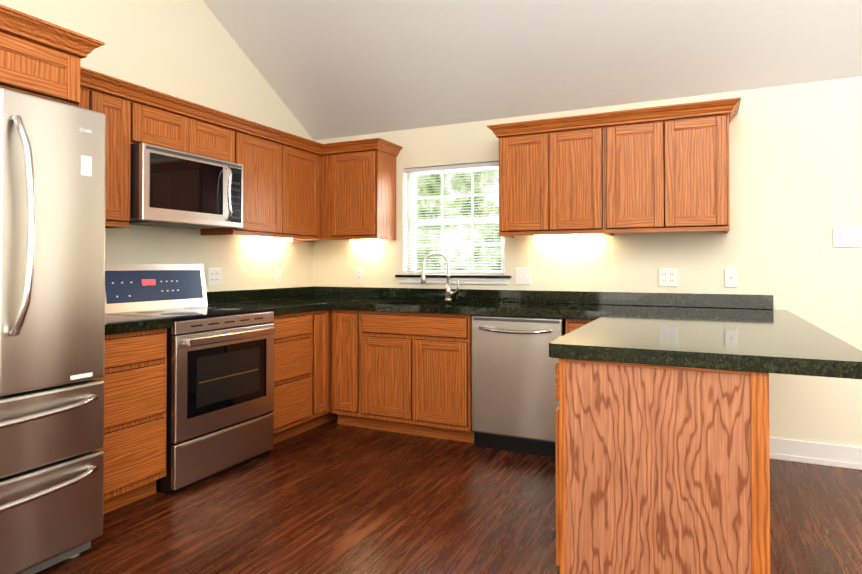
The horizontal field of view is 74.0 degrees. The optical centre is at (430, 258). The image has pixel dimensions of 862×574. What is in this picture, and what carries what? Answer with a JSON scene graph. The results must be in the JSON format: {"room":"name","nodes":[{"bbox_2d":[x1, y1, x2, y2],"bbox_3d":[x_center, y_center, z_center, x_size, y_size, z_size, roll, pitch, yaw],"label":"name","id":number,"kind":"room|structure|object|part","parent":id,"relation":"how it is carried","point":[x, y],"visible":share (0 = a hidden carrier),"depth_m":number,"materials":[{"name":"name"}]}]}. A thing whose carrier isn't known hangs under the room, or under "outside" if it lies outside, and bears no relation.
{"room":"kitchen","nodes":[
{"label":"kitchen","id":0,"kind":"room"},
{"bbox_2d":[0,0,313,291],"bbox_3d":[-2.678,-1.057,1.927,0.150,4.568,7.500,0,-1,26],"label":"wall","id":1,"kind":"structure","parent":0,"point":[190,50],"depth_m":3.89,"materials":[{"name":"beige paint"}]},
{"bbox_2d":[0,31,79,106],"bbox_3d":[-2.026,-0.776,2.274,0.716,0.215,0.836,0,-1,26],"label":"upper cabinet","id":2,"kind":"object","parent":1,"relation":"attached to","point":[33,68],"visible":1,"depth_m":2.34,"materials":[{"name":"brown wood"}]},
{"bbox_2d":[79,87,130,227],"bbox_3d":[-1.907,-0.525,2.977,0.322,0.700,0.536,0,-1,26],"label":"upper cabinet","id":3,"kind":"object","parent":1,"relation":"attached to","point":[116,111],"visible":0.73,"depth_m":3.07,"materials":[{"name":"brown wood"}]},
{"bbox_2d":[130,101,234,162],"bbox_3d":[-1.624,-0.750,3.569,0.322,0.237,0.768,0,-1,26],"label":"upper cabinet","id":4,"kind":"object","parent":1,"relation":"attached to","point":[158,127],"visible":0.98,"depth_m":3.44,"materials":[{"name":"brown wood"}]},
{"bbox_2d":[129,143,242,228],"bbox_3d":[-1.562,-0.417,3.536,0.451,0.424,0.758,0,-1,26],"label":"microwave","id":5,"kind":"object","parent":4,"relation":"attached to","point":[173,188],"visible":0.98,"depth_m":3.37,"materials":[{"name":"silver metal"}]},
{"bbox_2d":[208,268,220,285],"bbox_3d":[-1.546,0.128,4.086,0.009,0.122,0.118,0,-1,26],"label":"electrical outlet","id":6,"kind":"object","parent":1,"relation":"attached to","point":[214,276],"visible":1,"depth_m":4.08,"materials":[{"name":"white plastic"}]},
{"bbox_2d":[206,286,313,304],"bbox_3d":[-1.322,0.283,4.533,0.025,0.089,1.250,0,-1,26],"label":"backsplash","id":7,"kind":"structure","parent":1,"relation":"attached to","point":[216,297],"depth_m":4.46,"materials":[{"name":"stone"}]},
{"bbox_2d":[201,131,320,240],"bbox_3d":[-1.248,-0.508,4.350,0.322,0.700,0.966,0,-1,26],"label":"upper cabinet","id":8,"kind":"object","parent":1,"relation":"attached to","point":[281,190],"visible":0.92,"depth_m":4.22,"materials":[{"name":"brown wood"}]},
{"bbox_2d":[249,236,292,241],"bbox_3d":[-1.261,-0.163,4.536,0.030,0.034,0.470,0,-1,26],"label":"under-cabinet light","id":9,"kind":"object","parent":8,"relation":"attached to","point":[250,237],"depth_m":4.51,"materials":[{"name":"beige"}]},
{"bbox_2d":[275,268,280,282],"bbox_3d":[-1.255,0.136,4.692,0.009,0.122,0.072,0,-1,26],"label":"electrical outlet","id":10,"kind":"object","parent":1,"relation":"attached to","point":[277,275],"visible":1,"depth_m":4.69,"materials":[{"name":"white plastic"}]},
{"bbox_2d":[35,418,861,573],"bbox_3d":[0.546,1.258,0.353,7.300,0.100,7.500,0,-1,26],"label":"floor","id":11,"kind":"structure","parent":0,"point":[332,497],"depth_m":2.75,"materials":[{"name":"brown wood"}]},
{"bbox_2d":[0,87,105,573],"bbox_3d":[-1.912,0.295,2.208,0.965,1.870,0.826,0,-1,26],"label":"fridge","id":12,"kind":"object","parent":11,"relation":"on","point":[52,239],"visible":1,"depth_m":2.20,"materials":[{"name":"grey metal"}]},
{"bbox_2d":[97,328,166,514],"bbox_3d":[-1.768,0.799,2.897,0.626,0.879,0.527,0,-1,26],"label":"base cabinet","id":13,"kind":"object","parent":11,"relation":"on","point":[134,379],"visible":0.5,"depth_m":2.83,"materials":[{"name":"brown wood"}]},
{"bbox_2d":[105,314,171,334],"bbox_3d":[-1.760,0.334,2.899,0.645,0.050,0.529,0,-1,26],"label":"countertop","id":14,"kind":"structure","parent":13,"relation":"on","point":[114,324],"depth_m":2.86,"materials":[{"name":"stone"}]},
{"bbox_2d":[105,264,274,494],"bbox_3d":[-1.447,0.638,3.467,0.707,1.215,0.764,0,-1,26],"label":"range","id":15,"kind":"object","parent":11,"relation":"on","point":[220,383],"visible":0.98,"depth_m":3.33,"materials":[{"name":"silver metal"}]},
{"bbox_2d":[270,311,311,443],"bbox_3d":[-1.222,0.813,4.036,0.626,0.879,0.452,0,-1,26],"label":"base cabinet","id":16,"kind":"object","parent":11,"relation":"on","point":[291,412],"visible":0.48,"depth_m":3.90,"materials":[{"name":"brown wood"}]},
{"bbox_2d":[303,309,336,431],"bbox_3d":[-0.947,0.820,4.609,0.626,0.879,0.816,0,-1,26],"label":"base cabinet","id":17,"kind":"object","parent":11,"relation":"on","point":[321,377],"visible":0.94,"depth_m":4.21,"materials":[{"name":"brown wood"}]},
{"bbox_2d":[332,309,365,427],"bbox_3d":[-0.503,0.819,4.502,0.255,0.879,0.626,0,-1,26],"label":"base cabinet","id":18,"kind":"object","parent":11,"relation":"on","point":[346,366],"visible":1,"depth_m":4.23,"materials":[{"name":"brown wood"}]},
{"bbox_2d":[361,310,473,443],"bbox_3d":[0.002,0.816,4.260,0.860,0.879,0.626,0,-1,26],"label":"base cabinet","id":19,"kind":"object","parent":11,"relation":"on","point":[416,379],"visible":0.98,"depth_m":3.97,"materials":[{"name":"brown wood"}]},
{"bbox_2d":[209,300,368,315],"bbox_3d":[-1.020,0.348,4.037,0.995,0.050,0.620,0,-1,26],"label":"countertop","id":20,"kind":"structure","parent":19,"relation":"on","point":[280,307],"depth_m":4.15,"materials":[{"name":"stone"}]},
{"bbox_2d":[305,296,404,299],"bbox_3d":[-0.739,0.355,4.596,1.020,0.050,0.330,0,-1,26],"label":"countertop","id":21,"kind":"structure","parent":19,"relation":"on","point":[313,297],"depth_m":4.79,"materials":[{"name":"stone"}]},
{"bbox_2d":[274,297,796,318],"bbox_3d":[0.437,0.348,4.044,3.617,0.050,0.652,0,-1,26],"label":"countertop","id":22,"kind":"structure","parent":19,"relation":"on","point":[489,308],"depth_m":3.78,"materials":[{"name":"stone"}]},
{"bbox_2d":[421,252,458,300],"bbox_3d":[0.072,0.136,4.449,0.282,0.384,0.136,0,-1,26],"label":"faucet","id":23,"kind":"object","parent":22,"relation":"on","point":[449,292],"visible":0.98,"depth_m":4.45,"materials":[{"name":"silver metal"}]},
{"bbox_2d":[471,315,564,457],"bbox_3d":[0.652,0.814,3.890,0.600,0.874,0.659,0,-1,26],"label":"dishwasher","id":24,"kind":"object","parent":11,"relation":"on","point":[515,404],"visible":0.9,"depth_m":3.65,"materials":[{"name":"silver metal"}]},
{"bbox_2d":[565,319,593,333],"bbox_3d":[1.089,0.810,3.739,0.290,0.879,0.626,0,-1,26],"label":"base cabinet","id":25,"kind":"object","parent":11,"relation":"on","point":[571,325],"visible":0.04,"depth_m":3.51,"materials":[{"name":"brown wood"}]},
{"bbox_2d":[555,358,769,573],"bbox_3d":[0.844,0.790,2.114,0.660,0.879,0.528,0,-1,26],"label":"base cabinet","id":26,"kind":"object","parent":11,"relation":"on","point":[557,462],"depth_m":1.87,"materials":[{"name":"brown wood"}]},
{"bbox_3d":[0.743,0.787,1.881,0.640,0.879,0.021,0,-1,26],"label":"kitchen peninsula end panel","id":27,"kind":"part","parent":26,"relation":"part of","materials":[{"name":"brown wood"}]},
{"bbox_2d":[549,308,861,378],"bbox_3d":[1.167,0.329,2.493,0.959,0.050,1.513,0,-1,26],"label":"countertop","id":28,"kind":"structure","parent":26,"relation":"on","point":[767,341],"depth_m":2.01,"materials":[{"name":"stone"}]},
{"bbox_2d":[203,0,861,139],"bbox_3d":[1.324,-2.221,2.019,7.000,2.238,3.600,0,-1,26],"label":"ceiling slope","id":29,"kind":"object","parent":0,"point":[327,69],"visible":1,"depth_m":3.81,"materials":[{"name":"white paint"}]},
{"bbox_2d":[313,77,861,446],"bbox_3d":[2.134,0.009,3.683,7.300,2.480,0.150,0,-1,26],"label":"wall","id":30,"kind":"structure","parent":0,"point":[795,174],"depth_m":3.62,"materials":[{"name":"beige paint"}]},
{"bbox_2d":[302,150,395,241],"bbox_3d":[-0.741,-0.503,4.802,0.847,0.700,0.322,0,-1,26],"label":"upper cabinet","id":31,"kind":"object","parent":30,"relation":"attached to","point":[357,195],"visible":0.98,"depth_m":4.60,"materials":[{"name":"brown wood"}]},
{"bbox_2d":[0,4,402,155],"bbox_3d":[-1.395,-0.907,3.369,0.908,0.072,3.478,0,-1,26],"label":"crown molding","id":32,"kind":"structure","parent":31,"relation":"attached to","point":[106,84],"depth_m":3.18,"materials":[{"name":"brown wood"}]},
{"bbox_2d":[350,239,377,241],"bbox_3d":[-0.561,-0.160,4.816,0.260,0.034,0.030,0,-1,26],"label":"under-cabinet light","id":33,"kind":"object","parent":31,"relation":"attached to","point":[376,240],"depth_m":4.80,"materials":[{"name":"beige"}]},
{"bbox_2d":[356,268,362,281],"bbox_3d":[-0.612,0.139,4.907,0.072,0.122,0.009,0,-1,26],"label":"electrical outlet","id":34,"kind":"object","parent":30,"relation":"attached to","point":[359,274],"visible":1,"depth_m":4.91,"materials":[{"name":"white plastic"}]},
{"bbox_2d":[398,277,507,284],"bbox_3d":[0.158,0.175,4.532,0.940,0.048,0.021,0,-1,26],"label":"trim","id":35,"kind":"structure","parent":30,"relation":"attached to","point":[496,281],"depth_m":4.49,"materials":[{"name":"white"}]},
{"bbox_2d":[395,275,511,277],"bbox_3d":[0.173,0.140,4.564,0.990,0.020,0.120,0,-1,26],"label":"sill","id":36,"kind":"structure","parent":30,"relation":"attached to","point":[464,276],"depth_m":4.47,"materials":[{"name":"black stone"}]},
{"bbox_2d":[404,161,504,274],"bbox_3d":[0.174,-0.312,4.572,0.872,0.871,0.048,0,-1,26],"label":"kitchen window blind slats","id":37,"kind":"object","parent":30,"relation":"attached to","point":[453,168],"visible":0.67,"depth_m":4.56,"materials":[{"name":"white plastic"}]},
{"bbox_2d":[408,166,504,274],"bbox_3d":[0.210,-0.310,4.648,0.878,0.878,0.050,0,-1,26],"label":"window","id":38,"kind":"structure","parent":30,"relation":"in","point":[414,205],"depth_m":4.68,"materials":[{"name":"white"}]},
{"bbox_3d":[0.214,-0.310,4.655,0.758,0.802,0.002,0,-1,26],"label":"kitchen window glass","id":39,"kind":"part","parent":38,"relation":"part of","materials":[{"name":"clear glass"}]},
{"bbox_2d":[515,268,530,284],"bbox_3d":[0.686,0.131,4.281,0.118,0.122,0.017,0,-1,26],"label":"light switch","id":40,"kind":"object","parent":30,"relation":"attached to","point":[522,275],"visible":1,"depth_m":4.28,"materials":[{"name":"white plastic"}]},
{"bbox_2d":[314,286,773,308],"bbox_3d":[0.542,0.281,4.346,3.548,0.089,0.020,0,-1,26],"label":"backsplash","id":41,"kind":"structure","parent":30,"relation":"attached to","point":[741,301],"depth_m":4.12,"materials":[{"name":"stone"}]},
{"bbox_2d":[499,127,610,237],"bbox_3d":[0.869,-0.512,4.030,0.724,0.700,0.322,0,-1,26],"label":"upper cabinet","id":42,"kind":"object","parent":30,"relation":"attached to","point":[551,183],"visible":1,"depth_m":3.87,"materials":[{"name":"brown wood"}]},
{"bbox_2d":[534,234,601,237],"bbox_3d":[0.972,-0.169,4.082,0.480,0.034,0.030,0,-1,26],"label":"under-cabinet light","id":43,"kind":"object","parent":42,"relation":"attached to","point":[568,235],"depth_m":4.07,"materials":[{"name":"beige"}]},
{"bbox_2d":[487,97,740,137],"bbox_3d":[1.183,-0.901,3.850,1.574,0.072,0.383,0,-1,26],"label":"crown molding","id":44,"kind":"structure","parent":42,"relation":"attached to","point":[730,106],"depth_m":3.65,"materials":[{"name":"brown wood"}]},
{"bbox_2d":[604,114,729,235],"bbox_3d":[1.524,-0.516,3.717,0.724,0.700,0.322,0,-1,26],"label":"upper cabinet","id":45,"kind":"object","parent":30,"relation":"attached to","point":[667,176],"visible":1,"depth_m":3.56,"materials":[{"name":"brown wood"}]},
{"bbox_2d":[658,268,677,286],"bbox_3d":[1.594,0.126,3.850,0.118,0.122,0.009,0,-1,26],"label":"electrical outlet","id":46,"kind":"object","parent":30,"relation":"attached to","point":[667,277],"visible":1,"depth_m":3.85,"materials":[{"name":"white plastic"}]},
{"bbox_2d":[724,269,736,287],"bbox_3d":[1.932,0.123,3.689,0.072,0.122,0.008,0,-1,26],"label":"electrical outlet","id":47,"kind":"object","parent":30,"relation":"attached to","point":[730,277],"visible":1,"depth_m":3.69,"materials":[{"name":"white plastic"}]},
{"bbox_2d":[769,437,861,469],"bbox_3d":[3.604,1.174,2.869,3.653,0.130,0.019,0,-1,26],"label":"baseboard","id":48,"kind":"structure","parent":30,"relation":"attached to","point":[835,455],"depth_m":3.47,"materials":[{"name":"white wood"}]},
{"bbox_2d":[833,227,861,246],"bbox_3d":[2.498,-0.130,3.415,0.164,0.122,0.017,0,-1,26],"label":"light switch","id":49,"kind":"object","parent":30,"relation":"attached to","point":[847,236],"visible":1,"depth_m":3.42,"materials":[{"name":"white plastic"}]},
{"label":"outside","id":50,"kind":"structure","parent":0,"visible":0},
{"bbox_2d":[416,169,500,269],"bbox_3d":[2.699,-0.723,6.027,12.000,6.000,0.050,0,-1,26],"label":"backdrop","id":51,"kind":"structure","parent":50,"point":[456,192],"depth_m":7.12,"materials":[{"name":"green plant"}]}
]}

